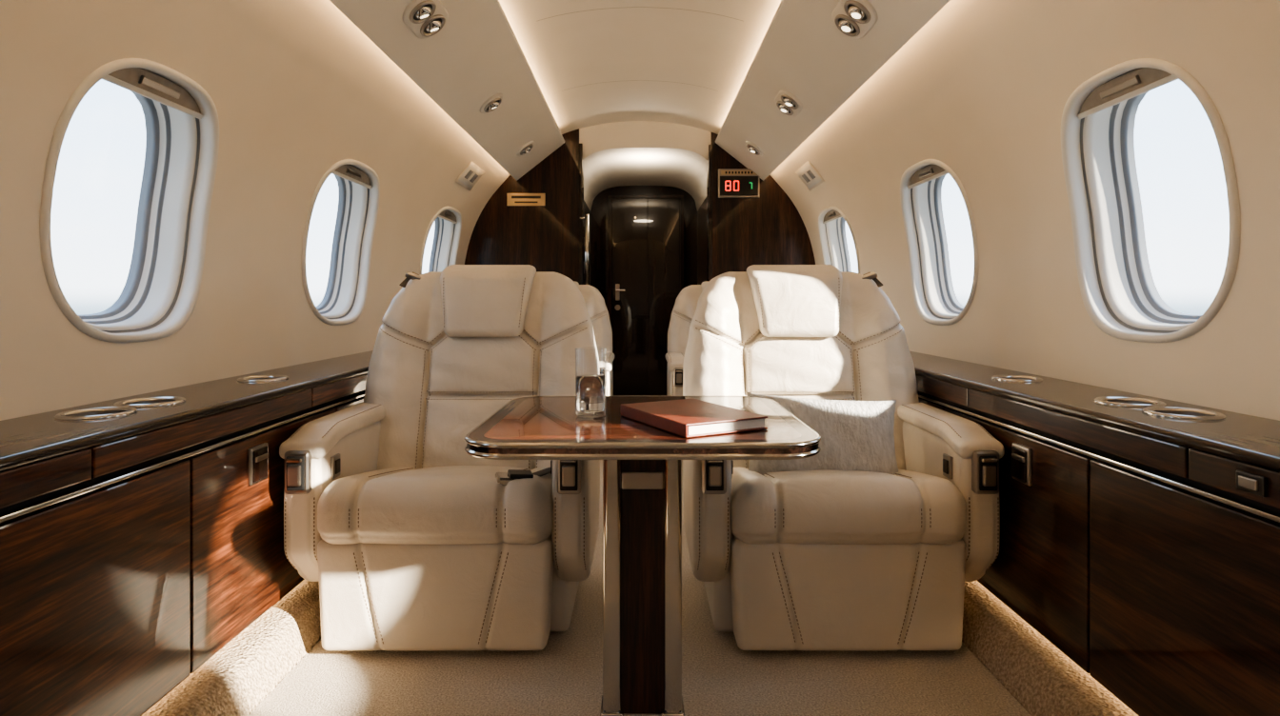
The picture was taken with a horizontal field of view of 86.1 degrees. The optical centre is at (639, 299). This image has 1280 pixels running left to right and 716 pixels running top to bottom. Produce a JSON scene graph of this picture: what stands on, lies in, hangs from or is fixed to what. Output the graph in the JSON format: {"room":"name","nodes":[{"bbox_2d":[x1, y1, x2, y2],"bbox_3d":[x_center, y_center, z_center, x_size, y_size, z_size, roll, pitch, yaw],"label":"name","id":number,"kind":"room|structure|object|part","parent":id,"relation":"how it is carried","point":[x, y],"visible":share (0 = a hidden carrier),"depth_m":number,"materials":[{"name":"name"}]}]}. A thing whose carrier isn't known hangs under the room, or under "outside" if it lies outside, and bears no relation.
{"room":"aircraft cabin","nodes":[
{"label":"aircraft cabin","id":0,"kind":"room"},
{"bbox_2d":[0,0,510,420],"bbox_3d":[-1.208,-0.345,1.900,0.375,1.290,7.000,0,0,0],"label":"wall","id":1,"kind":"structure","parent":0,"point":[297,90],"depth_m":2.24,"materials":[{"name":"plastic"}]},
{"bbox_2d":[40,58,219,342],"bbox_3d":[-1.413,-0.258,1.890,0.281,0.749,0.604,0,0,0],"label":"frame reveal","id":2,"kind":"object","parent":1,"relation":"attached to","point":[160,292],"visible":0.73,"depth_m":2.10,"materials":[{"name":"white plastic"}]},
{"bbox_2d":[108,67,200,113],"bbox_3d":[-1.329,-0.587,1.890,0.034,0.060,0.398,0,0,0],"label":"shade","id":3,"kind":"object","parent":1,"relation":"attached to","point":[131,75],"visible":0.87,"depth_m":1.88,"materials":[{"name":"plastic"}]},
{"bbox_2d":[101,74,202,119],"bbox_3d":[-1.338,-0.558,1.890,0.030,0.029,0.393,0,0,0],"label":"rail","id":4,"kind":"object","parent":3,"relation":"attached to","point":[109,78],"depth_m":1.87,"materials":[{"name":"plastic"}]},
{"bbox_2d":[138,75,179,99],"bbox_3d":[-1.322,-0.585,1.890,0.022,0.028,0.150,0,0,0],"label":"window shade handle","id":5,"kind":"object","parent":3,"relation":"attached to","point":[143,80],"depth_m":1.88,"materials":[{"name":"plastic"}]},
{"bbox_2d":[0,350,373,715],"bbox_3d":[-1.204,0.576,1.900,0.363,0.649,7.000,0,0,0],"label":"cabinet","id":6,"kind":"object","parent":1,"relation":"attached to","point":[141,535],"visible":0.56,"depth_m":1.45,"materials":[{"name":"brown"}]},
{"bbox_3d":[-1.048,0.310,0.850,0.022,0.060,0.896,0,0,0],"label":"rail","id":7,"kind":"part","parent":6,"relation":"part of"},
{"bbox_3d":[-1.050,0.619,1.045,0.020,0.500,1.084,0,0,0],"label":"door panel","id":8,"kind":"part","parent":6,"relation":"part of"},
{"bbox_2d":[65,410,127,416],"bbox_3d":[-1.225,0.287,1.547,0.118,0.059,0.118,0,0,0],"label":"cup holder","id":9,"kind":"object","parent":6,"relation":"in","point":[70,412],"depth_m":1.57,"materials":[{"name":"silver metal"}]},
{"bbox_2d":[125,400,176,404],"bbox_3d":[-1.225,0.287,1.717,0.118,0.059,0.118,0,0,0],"label":"cup holder","id":10,"kind":"object","parent":6,"relation":"in","point":[128,402],"depth_m":1.74,"materials":[{"name":"silver metal"}]},
{"bbox_3d":[-1.048,0.310,1.735,0.022,0.060,0.866,0,0,0],"label":"rail","id":11,"kind":"part","parent":6,"relation":"part of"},
{"bbox_2d":[141,580,320,715],"bbox_3d":[-1.030,0.947,1.900,0.180,0.109,7.000,0,0,0],"label":"baseboard","id":12,"kind":"structure","parent":6,"relation":"attached to","point":[236,679],"depth_m":1.75,"materials":[{"name":"carpet"}]},
{"bbox_3d":[-1.036,0.445,1.860,0.012,0.100,0.085,0,0,0],"label":"latch plate","id":13,"kind":"part","parent":6,"relation":"part of","materials":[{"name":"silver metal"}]},
{"bbox_3d":[-1.050,0.619,1.970,0.020,0.500,0.754,0,0,0],"label":"door panel","id":14,"kind":"part","parent":6,"relation":"part of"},
{"bbox_2d":[244,377,280,379],"bbox_3d":[-1.225,0.287,2.229,0.118,0.059,0.118,0,0,0],"label":"cup holder","id":15,"kind":"object","parent":6,"relation":"in","point":[246,378],"depth_m":2.26,"materials":[{"name":"silver metal"}]},
{"bbox_3d":[-1.048,0.310,2.685,0.022,0.060,1.026,0,0,0],"label":"rail","id":16,"kind":"part","parent":6,"relation":"part of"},
{"bbox_3d":[-1.050,0.619,2.875,0.020,0.500,1.044,0,0,0],"label":"door panel","id":17,"kind":"part","parent":6,"relation":"part of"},
{"bbox_2d":[301,159,379,325],"bbox_3d":[-1.413,-0.258,3.170,0.281,0.749,0.704,0,0,0],"label":"frame reveal","id":18,"kind":"object","parent":1,"relation":"attached to","point":[343,302],"visible":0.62,"depth_m":3.43,"materials":[{"name":"white plastic"}]},
{"bbox_2d":[335,164,371,185],"bbox_3d":[-1.329,-0.587,3.170,0.034,0.060,0.472,0,0,0],"label":"shade","id":19,"kind":"object","parent":1,"relation":"attached to","point":[343,169],"visible":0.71,"depth_m":3.18,"materials":[{"name":"plastic"}]},
{"bbox_2d":[331,170,372,189],"bbox_3d":[-1.338,-0.558,3.170,0.030,0.029,0.465,0,0,0],"label":"rail","id":20,"kind":"object","parent":19,"relation":"attached to","point":[337,173],"depth_m":3.16,"materials":[{"name":"plastic"}]},
{"bbox_2d":[345,167,361,178],"bbox_3d":[-1.322,-0.585,3.170,0.022,0.028,0.150,0,0,0],"label":"window shade handle","id":21,"kind":"object","parent":19,"relation":"attached to","point":[349,170],"depth_m":3.16,"materials":[{"name":"plastic"}]},
{"bbox_2d":[419,206,461,275],"bbox_3d":[-1.413,-0.258,4.720,0.281,0.749,0.784,0,0,0],"label":"frame reveal","id":22,"kind":"object","parent":1,"relation":"attached to","point":[447,235],"visible":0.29,"depth_m":5.03,"materials":[{"name":"white plastic"}]},
{"bbox_2d":[439,209,456,221],"bbox_3d":[-1.329,-0.587,4.720,0.034,0.060,0.530,0,0,0],"label":"shade","id":23,"kind":"object","parent":1,"relation":"attached to","point":[453,218],"visible":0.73,"depth_m":4.75,"materials":[{"name":"plastic"}]},
{"bbox_2d":[437,215,457,224],"bbox_3d":[-1.338,-0.558,4.720,0.030,0.029,0.522,0,0,0],"label":"rail","id":24,"kind":"object","parent":23,"relation":"attached to","point":[439,216],"depth_m":4.73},
{"bbox_2d":[455,160,484,190],"bbox_3d":[-1.144,-0.836,4.640,0.109,0.135,0.380,0,0,0],"label":"placard","id":25,"kind":"object","parent":1,"relation":"attached to","point":[469,177],"visible":1,"depth_m":4.61,"materials":[{"name":"white plastic"}]},
{"bbox_2d":[583,200,590,285],"bbox_3d":[-0.520,0.032,6.325,0.001,1.935,1.750,0,0,0],"label":"door frame","id":26,"kind":"structure","parent":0,"point":[587,210],"depth_m":6.93,"materials":[{"name":"brown wood"}]},
{"bbox_2d":[583,226,584,284],"bbox_3d":[-0.505,-0.395,6.350,0.025,0.550,0.220,0,0,0],"label":"control panel","id":27,"kind":"object","parent":26,"relation":"attached to","point":[584,227],"visible":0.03,"depth_m":6.24,"materials":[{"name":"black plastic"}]},
{"bbox_2d":[248,395,1031,715],"bbox_3d":[0.000,1.000,2.850,1.920,0.001,8.900,0,0,0],"label":"floor","id":28,"kind":"structure","parent":0,"point":[564,678],"depth_m":1.80,"materials":[{"name":"beige carpet"}]},
{"bbox_2d":[279,264,599,651],"bbox_3d":[-0.575,0.432,2.323,0.884,1.135,0.929,0,0,0],"label":"leather armchair","id":29,"kind":"object","parent":28,"relation":"on","point":[410,540],"visible":0.88,"depth_m":1.92,"materials":[{"name":"beige"}]},
{"bbox_3d":[-0.953,0.485,1.891,0.036,0.058,0.014,0,0,0],"label":"recline lever","id":30,"kind":"part","parent":29,"relation":"part of","materials":[{"name":"brown wood"}]},
{"bbox_3d":[-0.953,0.480,1.912,0.070,0.120,0.030,0,0,0],"label":"recline plate","id":31,"kind":"part","parent":29,"relation":"part of","materials":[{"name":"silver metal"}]},
{"bbox_3d":[-0.953,0.620,2.189,0.108,0.430,0.552,0,0,0],"label":"arm panel","id":32,"kind":"part","parent":29,"relation":"part of","materials":[{"name":"beige leather"}]},
{"bbox_3d":[-0.897,0.490,2.020,0.010,0.066,0.050,0,0,0],"label":"control plate","id":33,"kind":"part","parent":29,"relation":"part of","materials":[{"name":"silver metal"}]},
{"bbox_2d":[317,465,552,544],"bbox_3d":[-0.575,0.637,2.162,0.660,0.277,0.606,0,0,0],"label":"seat cushion","id":34,"kind":"object","parent":29,"relation":"on","point":[357,505],"depth_m":1.88,"materials":[{"name":"beige leather"}]},
{"bbox_3d":[-0.575,0.825,1.950,0.656,0.310,0.120,0,0,0],"label":"footrest panel","id":35,"kind":"part","parent":29,"relation":"part of","materials":[{"name":"beige leather"}]},
{"bbox_3d":[-0.575,0.278,2.538,0.850,0.775,0.401,0,0,0],"label":"backrest","id":36,"kind":"part","parent":29,"relation":"part of","materials":[{"name":"beige leather"}]},
{"bbox_2d":[495,467,550,485],"bbox_3d":[-0.303,0.525,2.075,0.121,0.072,0.366,0,0,27],"label":"belt","id":37,"kind":"object","parent":29,"relation":"on","point":[503,478],"visible":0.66,"depth_m":1.94,"materials":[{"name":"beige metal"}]},
{"bbox_3d":[-0.575,0.845,2.300,0.730,0.290,0.540,0,0,0],"label":"seat","id":38,"kind":"part","parent":29,"relation":"part of","materials":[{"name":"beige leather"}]},
{"bbox_3d":[-0.197,0.485,1.891,0.036,0.058,0.014,0,0,0],"label":"recline lever","id":39,"kind":"part","parent":29,"relation":"part of","materials":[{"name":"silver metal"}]},
{"bbox_3d":[-0.197,0.480,1.912,0.070,0.120,0.030,0,0,0],"label":"recline plate","id":40,"kind":"part","parent":29,"relation":"part of","materials":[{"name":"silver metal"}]},
{"bbox_3d":[-0.197,0.620,2.189,0.108,0.430,0.552,0,0,0],"label":"arm panel","id":41,"kind":"part","parent":29,"relation":"part of","materials":[{"name":"beige leather"}]},
{"bbox_2d":[574,281,614,396],"bbox_3d":[-0.620,0.432,4.673,0.884,1.135,0.929,0,0,0],"label":"leather armchair","id":42,"kind":"object","parent":28,"relation":"on","point":[595,305],"visible":0.12,"depth_m":4.82,"materials":[{"name":"beige"}]},
{"bbox_3d":[-0.620,0.278,4.888,0.850,0.775,0.401,0,0,0],"label":"backrest","id":43,"kind":"part","parent":42,"relation":"part of","materials":[{"name":"beige leather"}]},
{"bbox_3d":[-0.242,0.480,4.262,0.070,0.120,0.030,0,0,0],"label":"recline plate","id":44,"kind":"part","parent":42,"relation":"part of","materials":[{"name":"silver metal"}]},
{"bbox_3d":[-0.242,0.620,4.539,0.108,0.430,0.552,0,0,0],"label":"arm panel","id":45,"kind":"part","parent":42,"relation":"part of","materials":[{"name":"beige leather"}]},
{"bbox_2d":[463,396,821,715],"bbox_3d":[0.006,0.642,1.705,0.755,0.715,0.680,0,0,0],"label":"folding table","id":46,"kind":"object","parent":28,"relation":"on","point":[642,463],"visible":0.93,"depth_m":1.64,"materials":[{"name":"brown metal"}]},
{"bbox_2d":[575,348,606,417],"bbox_3d":[-0.121,0.202,1.685,0.077,0.166,0.077,0,0,0],"label":"water glass","id":47,"kind":"object","parent":46,"relation":"on","point":[590,389],"visible":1,"depth_m":1.66,"materials":[{"name":"clear"}]},
{"bbox_3d":[-0.067,0.660,1.675,0.044,0.675,0.075,0,0,0],"label":"post","id":48,"kind":"part","parent":46,"relation":"part of","materials":[{"name":"silver metal"}]},
{"bbox_3d":[0.006,0.670,1.675,0.104,0.655,0.045,0,0,0],"label":"panel","id":49,"kind":"part","parent":46,"relation":"part of","materials":[{"name":"brown wood"}]},
{"bbox_3d":[0.079,0.660,1.675,0.044,0.675,0.075,0,0,0],"label":"post","id":50,"kind":"part","parent":46,"relation":"part of","materials":[{"name":"silver metal"}]},
{"bbox_2d":[620,399,767,438],"bbox_3d":[0.117,0.271,1.599,0.212,0.028,0.310,0,0,-28],"label":"leather journal","id":51,"kind":"object","parent":46,"relation":"on","point":[687,418],"visible":1,"depth_m":1.51,"materials":[{"name":"leather"}]},
{"bbox_2d":[665,281,708,396],"bbox_3d":[0.620,0.432,4.673,0.884,1.135,0.929,0,0,0],"label":"leather armchair","id":52,"kind":"object","parent":28,"relation":"on","point":[684,309],"visible":0.11,"depth_m":4.80,"materials":[{"name":"beige"}]},
{"bbox_3d":[0.242,0.620,4.539,0.108,0.430,0.552,0,0,0],"label":"arm panel","id":53,"kind":"part","parent":52,"relation":"part of","materials":[{"name":"beige leather"}]},
{"bbox_3d":[0.242,0.480,4.262,0.070,0.120,0.030,0,0,0],"label":"recline plate","id":54,"kind":"part","parent":52,"relation":"part of","materials":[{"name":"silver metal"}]},
{"bbox_3d":[0.242,0.485,4.241,0.036,0.058,0.014,0,0,0],"label":"recline lever","id":55,"kind":"part","parent":52,"relation":"part of","materials":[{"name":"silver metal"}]},
{"bbox_3d":[0.620,0.278,4.888,0.850,0.775,0.401,0,0,0],"label":"backrest","id":56,"kind":"part","parent":52,"relation":"part of","materials":[{"name":"beige leather"}]},
{"bbox_2d":[682,264,1004,651],"bbox_3d":[0.585,0.432,2.323,0.884,1.135,0.929,0,0,0],"label":"leather armchair","id":57,"kind":"object","parent":28,"relation":"on","point":[796,560],"visible":0.8,"depth_m":1.92,"materials":[{"name":"beige"}]},
{"bbox_3d":[0.207,0.620,2.189,0.108,0.430,0.552,0,0,0],"label":"arm panel","id":58,"kind":"part","parent":57,"relation":"part of","materials":[{"name":"beige leather"}]},
{"bbox_3d":[0.207,0.480,1.912,0.070,0.120,0.030,0,0,0],"label":"recline plate","id":59,"kind":"part","parent":57,"relation":"part of","materials":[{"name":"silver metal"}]},
{"bbox_3d":[0.207,0.485,1.891,0.036,0.058,0.014,0,0,0],"label":"recline lever","id":60,"kind":"part","parent":57,"relation":"part of","materials":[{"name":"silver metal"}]},
{"bbox_3d":[0.585,0.845,2.300,0.730,0.290,0.540,0,0,0],"label":"seat","id":61,"kind":"part","parent":57,"relation":"part of","materials":[{"name":"beige leather"}]},
{"bbox_3d":[0.585,0.278,2.538,0.850,0.775,0.401,0,0,0],"label":"backrest","id":62,"kind":"part","parent":57,"relation":"part of","materials":[{"name":"beige leather"}]},
{"bbox_2d":[746,392,898,475],"bbox_3d":[0.590,0.452,2.215,0.499,0.291,0.194,0,0,4],"label":"throw pillow","id":63,"kind":"object","parent":57,"relation":"on","point":[855,435],"visible":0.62,"depth_m":2.15,"materials":[{"name":"fabric"}]},
{"bbox_3d":[0.585,0.825,1.950,0.656,0.310,0.120,0,0,0],"label":"footrest panel","id":64,"kind":"part","parent":57,"relation":"part of","materials":[{"name":"beige leather"}]},
{"bbox_2d":[731,467,966,544],"bbox_3d":[0.585,0.637,2.162,0.660,0.277,0.606,0,0,0],"label":"seat cushion","id":65,"kind":"object","parent":57,"relation":"on","point":[911,506],"depth_m":1.88,"materials":[{"name":"beige leather"}]},
{"bbox_3d":[0.907,0.490,2.020,0.010,0.066,0.050,0,0,0],"label":"control plate","id":66,"kind":"part","parent":57,"relation":"part of","materials":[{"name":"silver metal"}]},
{"bbox_3d":[0.963,0.620,2.189,0.108,0.430,0.552,0,0,0],"label":"arm panel","id":67,"kind":"part","parent":57,"relation":"part of","materials":[{"name":"beige leather"}]},
{"bbox_3d":[0.963,0.480,1.912,0.070,0.120,0.030,0,0,0],"label":"recline plate","id":68,"kind":"part","parent":57,"relation":"part of","materials":[{"name":"black metal"}]},
{"bbox_3d":[0.963,0.485,1.891,0.036,0.058,0.014,0,0,0],"label":"recline lever","id":69,"kind":"part","parent":57,"relation":"part of","materials":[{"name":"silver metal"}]},
{"bbox_2d":[499,0,780,134],"bbox_3d":[0.000,-1.201,1.915,2.040,0.422,7.030,0,0,0],"label":"ceiling","id":70,"kind":"structure","parent":0,"point":[624,44],"depth_m":3.84,"materials":[{"name":"beige"}]},
{"bbox_2d":[329,0,564,180],"bbox_3d":[-0.782,-1.097,1.900,0.385,0.317,7.000,0,0,0],"label":"panel","id":71,"kind":"object","parent":70,"relation":"attached to","point":[477,55],"visible":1,"depth_m":3.21,"materials":[{"name":"plastic"}]},
{"bbox_2d":[402,0,448,38],"bbox_3d":[-0.804,-1.065,2.580,0.127,0.101,0.276,0,0,0],"label":"light","id":72,"kind":"object","parent":71,"relation":"attached to","point":[425,18],"visible":1,"depth_m":2.56,"materials":[{"name":"silver metal"}]},
{"bbox_3d":[-0.799,-1.058,2.518,0.086,0.001,0.086,-38,0,0],"label":"lamp shade","id":73,"kind":"part","parent":72,"relation":"part of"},
{"bbox_3d":[-0.799,-1.058,2.642,0.086,0.001,0.086,-38,0,0],"label":"lamp shade","id":74,"kind":"part","parent":72,"relation":"part of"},
{"bbox_2d":[480,93,503,113],"bbox_3d":[-0.804,-1.065,3.720,0.127,0.101,0.156,0,0,-3],"label":"light","id":75,"kind":"object","parent":71,"relation":"attached to","point":[493,102],"visible":1,"depth_m":3.69,"materials":[{"name":"silver metal"}]},
{"bbox_2d":[516,140,534,156],"bbox_3d":[-0.804,-1.065,4.820,0.127,0.101,0.156,0,0,-3],"label":"light","id":76,"kind":"object","parent":71,"relation":"attached to","point":[528,147],"visible":1,"depth_m":4.79,"materials":[{"name":"silver metal"}]},
{"bbox_2d":[715,0,950,180],"bbox_3d":[0.782,-1.097,1.900,0.385,0.317,7.000,0,0,0],"label":"panel","id":77,"kind":"object","parent":70,"relation":"attached to","point":[802,52],"visible":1,"depth_m":3.20,"materials":[{"name":"plastic"}]},
{"bbox_2d":[745,140,763,156],"bbox_3d":[0.805,-1.065,4.820,0.129,0.101,0.155,0,0,-12],"label":"light","id":78,"kind":"object","parent":77,"relation":"attached to","point":[752,148],"visible":1,"depth_m":4.79,"materials":[{"name":"silver metal"}]},
{"bbox_2d":[774,89,802,116],"bbox_3d":[0.804,-1.065,3.720,0.127,0.101,0.276,0,0,0],"label":"light","id":79,"kind":"object","parent":77,"relation":"attached to","point":[789,104],"visible":1,"depth_m":3.67,"materials":[{"name":"silver metal"}]},
{"bbox_2d":[831,0,877,38],"bbox_3d":[0.804,-1.065,2.580,0.127,0.101,0.276,0,0,0],"label":"light","id":80,"kind":"object","parent":77,"relation":"attached to","point":[854,18],"visible":1,"depth_m":2.56,"materials":[{"name":"silver metal"}]},
{"bbox_3d":[0.799,-1.058,2.518,0.086,0.001,0.086,38,0,0],"label":"lamp shade","id":81,"kind":"part","parent":80,"relation":"part of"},
{"bbox_2d":[464,120,815,283],"bbox_3d":[0.000,-0.221,5.450,2.790,2.441,0.100,0,0,0],"label":"wall","id":82,"kind":"structure","parent":0,"point":[546,238],"depth_m":5.40,"materials":[{"name":"brown wood"}]},
{"bbox_2d":[506,193,545,205],"bbox_3d":[-0.895,-0.790,5.393,0.300,0.100,0.013,0,0,0],"label":"nameplate","id":83,"kind":"object","parent":82,"relation":"attached to","point":[512,199],"visible":1,"depth_m":5.39,"materials":[{"name":"gold metal"}]},
{"bbox_2d":[579,143,583,284],"bbox_3d":[-0.466,-0.100,5.450,0.030,2.260,0.140,0,0,0],"label":"trim","id":84,"kind":"structure","parent":82,"relation":"attached to","point":[581,163],"depth_m":5.38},
{"bbox_2d":[579,214,589,285],"bbox_3d":[-0.433,-0.360,5.363,0.070,0.620,0.061,0,0,-34],"label":"grab rail","id":85,"kind":"object","parent":82,"relation":"attached to","point":[586,218],"visible":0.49,"depth_m":5.34,"materials":[{"name":"silver metal"}]},
{"bbox_2d":[706,144,712,281],"bbox_3d":[0.554,-0.100,5.450,0.030,2.240,0.140,0,0,0],"label":"trim","id":86,"kind":"structure","parent":82,"relation":"attached to","point":[710,163],"depth_m":5.38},
{"bbox_2d":[718,168,759,198],"bbox_3d":[0.775,-0.915,5.381,0.325,0.225,0.037,0,0,0],"label":"display","id":87,"kind":"object","parent":82,"relation":"attached to","point":[732,183],"visible":0.91,"depth_m":5.37,"materials":[{"name":"black plastic"}]},
{"bbox_2d":[538,6,741,20],"bbox_3d":[0.000,-1.376,3.300,1.000,0.069,0.004,0,0,0],"label":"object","id":88,"kind":"structure","parent":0,"point":[631,7],"depth_m":3.30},
{"bbox_2d":[564,80,715,90],"bbox_3d":[0.000,-1.376,4.400,1.000,0.069,0.004,0,0,0],"label":"seam","id":89,"kind":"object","parent":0,"point":[631,80],"depth_m":4.40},
{"bbox_2d":[590,185,697,308],"bbox_3d":[0.040,-0.101,7.225,1.120,2.202,0.050,0,0,0],"label":"wall","id":90,"kind":"structure","parent":0,"point":[599,208],"depth_m":7.20,"materials":[{"name":"brown wood"}]},
{"bbox_2d":[607,198,611,325],"bbox_3d":[-0.320,-0.035,7.185,0.040,2.070,0.030,0,0,0],"label":"frame","id":91,"kind":"object","parent":90,"relation":"attached to","point":[609,199],"visible":0.56,"depth_m":7.17,"materials":[{"name":"brown wood"}]},
{"bbox_2d":[607,195,683,198],"bbox_3d":[0.060,-1.082,7.185,0.800,0.030,0.030,0,0,0],"label":"door frame","id":92,"kind":"structure","parent":90,"relation":"in","point":[609,196],"depth_m":7.17,"materials":[{"name":"brown wood"}]},
{"bbox_2d":[611,198,679,395],"bbox_3d":[0.060,-0.035,7.184,0.712,2.060,0.041,0,0,0],"label":"leaf","id":93,"kind":"object","parent":92,"relation":"attached to","point":[646,249],"depth_m":7.18,"materials":[{"name":"wood"}]},
{"bbox_3d":[-0.235,-0.080,7.170,0.045,0.170,0.012,0,0,0],"label":"handle","id":94,"kind":"part","parent":93,"relation":"part of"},
{"bbox_3d":[-0.235,-0.080,7.170,0.045,0.170,0.012,0,0,0],"label":"plate","id":95,"kind":"part","parent":93,"relation":"part of","materials":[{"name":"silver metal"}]},
{"bbox_2d":[680,198,683,291],"bbox_3d":[0.440,-0.035,7.185,0.040,2.070,0.030,0,0,0],"label":"frame","id":96,"kind":"object","parent":90,"relation":"attached to","point":[681,199],"visible":0.44,"depth_m":7.17,"materials":[{"name":"brown wood"}]},
{"bbox_2d":[582,148,707,210],"bbox_3d":[0.040,-1.065,6.325,1.120,0.270,1.750,0,0,0],"label":"ceiling","id":97,"kind":"structure","parent":0,"point":[687,171],"depth_m":6.23,"materials":[{"name":"plastic"}]},
{"bbox_2d":[697,197,706,284],"bbox_3d":[0.600,0.032,6.325,0.001,1.935,1.750,0,0,0],"label":"wall","id":98,"kind":"structure","parent":0,"point":[702,211],"depth_m":6.60,"materials":[{"name":"brown wood"}]},
{"bbox_2d":[769,0,1279,420],"bbox_3d":[1.208,-0.345,1.900,0.375,1.290,7.000,0,0,0],"label":"wall","id":99,"kind":"structure","parent":0,"point":[982,90],"depth_m":2.24,"materials":[{"name":"plastic"}]},
{"bbox_2d":[795,160,824,190],"bbox_3d":[1.144,-0.836,4.640,0.109,0.135,0.380,0,0,0],"label":"placard","id":100,"kind":"object","parent":99,"relation":"attached to","point":[810,177],"visible":1,"depth_m":4.61,"materials":[{"name":"white plastic"}]},
{"bbox_2d":[823,209,840,221],"bbox_3d":[1.329,-0.587,4.720,0.034,0.060,0.530,0,0,0],"label":"shade","id":101,"kind":"object","parent":99,"relation":"attached to","point":[826,218],"visible":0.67,"depth_m":4.75,"materials":[{"name":"plastic"}]},
{"bbox_2d":[822,215,842,224],"bbox_3d":[1.338,-0.558,4.720,0.030,0.029,0.522,0,0,0],"label":"rail","id":102,"kind":"object","parent":101,"relation":"attached to","point":[839,216],"depth_m":4.73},
{"bbox_2d":[818,206,859,273],"bbox_3d":[1.413,-0.258,4.720,0.281,0.749,0.784,0,0,0],"label":"frame reveal","id":103,"kind":"object","parent":99,"relation":"attached to","point":[832,235],"visible":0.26,"depth_m":5.03,"materials":[{"name":"white plastic"}]},
{"bbox_2d":[908,164,944,185],"bbox_3d":[1.329,-0.587,3.170,0.034,0.060,0.472,0,0,0],"label":"shade","id":104,"kind":"object","parent":99,"relation":"attached to","point":[936,169],"visible":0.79,"depth_m":3.18,"materials":[{"name":"plastic"}]},
{"bbox_2d":[918,167,934,178],"bbox_3d":[1.322,-0.585,3.170,0.022,0.028,0.150,0,0,0],"label":"window shade handle","id":105,"kind":"object","parent":104,"relation":"attached to","point":[930,170],"depth_m":3.16,"materials":[{"name":"plastic"}]},
{"bbox_2d":[907,170,948,189],"bbox_3d":[1.338,-0.558,3.170,0.030,0.029,0.465,0,0,0],"label":"rail","id":106,"kind":"object","parent":104,"relation":"attached to","point":[942,173],"depth_m":3.16,"materials":[{"name":"plastic"}]},
{"bbox_2d":[900,159,978,325],"bbox_3d":[1.413,-0.258,3.170,0.281,0.749,0.704,0,0,0],"label":"frame reveal","id":107,"kind":"object","parent":99,"relation":"attached to","point":[936,302],"visible":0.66,"depth_m":3.43,"materials":[{"name":"white plastic"}]},
{"bbox_2d":[909,351,1279,715],"bbox_3d":[1.204,0.576,1.900,0.363,0.649,7.000,0,0,0],"label":"cabinet","id":108,"kind":"object","parent":99,"relation":"attached to","point":[1140,534],"visible":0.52,"depth_m":1.45,"materials":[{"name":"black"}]},
{"bbox_3d":[1.050,0.619,2.875,0.020,0.500,1.044,0,0,0],"label":"door panel","id":109,"kind":"part","parent":108,"relation":"part of","materials":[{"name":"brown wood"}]},
{"bbox_3d":[1.048,0.310,2.685,0.022,0.060,1.026,0,0,0],"label":"rail","id":110,"kind":"part","parent":108,"relation":"part of","materials":[{"name":"brown wood"}]},
{"bbox_2d":[999,377,1035,379],"bbox_3d":[1.225,0.287,2.229,0.118,0.059,0.118,0,0,0],"label":"cup holder","id":111,"kind":"object","parent":108,"relation":"in","point":[1000,378],"depth_m":2.26,"materials":[{"name":"silver metal"}]},
{"bbox_3d":[1.050,0.619,1.970,0.020,0.500,0.754,0,0,0],"label":"door panel","id":112,"kind":"part","parent":108,"relation":"part of","materials":[{"name":"brown wood"}]},
{"bbox_3d":[1.036,0.445,1.860,0.012,0.100,0.085,0,0,0],"label":"latch plate","id":113,"kind":"part","parent":108,"relation":"part of","materials":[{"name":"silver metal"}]},
{"bbox_2d":[961,580,1138,715],"bbox_3d":[1.030,0.947,1.900,0.180,0.109,7.000,0,0,0],"label":"baseboard","id":114,"kind":"structure","parent":108,"relation":"attached to","point":[1043,679],"depth_m":1.74,"materials":[{"name":"carpet"}]},
{"bbox_3d":[1.048,0.310,1.735,0.022,0.060,0.866,0,0,0],"label":"rail","id":115,"kind":"part","parent":108,"relation":"part of","materials":[{"name":"brown wood"}]},
{"bbox_2d":[1103,400,1154,404],"bbox_3d":[1.225,0.287,1.717,0.118,0.059,0.118,0,0,0],"label":"cup holder","id":116,"kind":"object","parent":108,"relation":"in","point":[1107,402],"depth_m":1.74,"materials":[{"name":"silver metal"}]},
{"bbox_2d":[1152,410,1214,416],"bbox_3d":[1.225,0.287,1.547,0.118,0.059,0.118,0,0,0],"label":"cup holder","id":117,"kind":"object","parent":108,"relation":"in","point":[1154,412],"depth_m":1.57,"materials":[{"name":"silver metal"}]},
{"bbox_3d":[1.050,0.619,1.045,0.020,0.500,1.084,0,0,0],"label":"door panel","id":118,"kind":"part","parent":108,"relation":"part of","materials":[{"name":"brown wood"}]},
{"bbox_3d":[1.048,0.310,0.850,0.022,0.060,0.896,0,0,0],"label":"rail","id":119,"kind":"part","parent":108,"relation":"part of","materials":[{"name":"brown wood"}]},
{"bbox_2d":[1079,67,1171,113],"bbox_3d":[1.329,-0.587,1.890,0.034,0.060,0.398,0,0,0],"label":"shade","id":120,"kind":"object","parent":99,"relation":"attached to","point":[1148,75],"visible":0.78,"depth_m":1.88,"materials":[{"name":"plastic"}]},
{"bbox_2d":[1100,75,1141,99],"bbox_3d":[1.322,-0.585,1.890,0.022,0.028,0.150,0,0,0],"label":"window shade handle","id":121,"kind":"object","parent":120,"relation":"attached to","point":[1136,80],"depth_m":1.88,"materials":[{"name":"plastic"}]},
{"bbox_2d":[1077,74,1178,119],"bbox_3d":[1.338,-0.558,1.890,0.030,0.029,0.393,0,0,0],"label":"rail","id":122,"kind":"object","parent":120,"relation":"attached to","point":[1170,78],"depth_m":1.87,"materials":[{"name":"plastic"}]},
{"bbox_2d":[1060,58,1239,342],"bbox_3d":[1.413,-0.258,1.890,0.281,0.749,0.604,0,0,0],"label":"frame reveal","id":123,"kind":"object","parent":99,"relation":"attached to","point":[1119,292],"visible":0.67,"depth_m":2.10,"materials":[{"name":"white plastic"}]}
]}

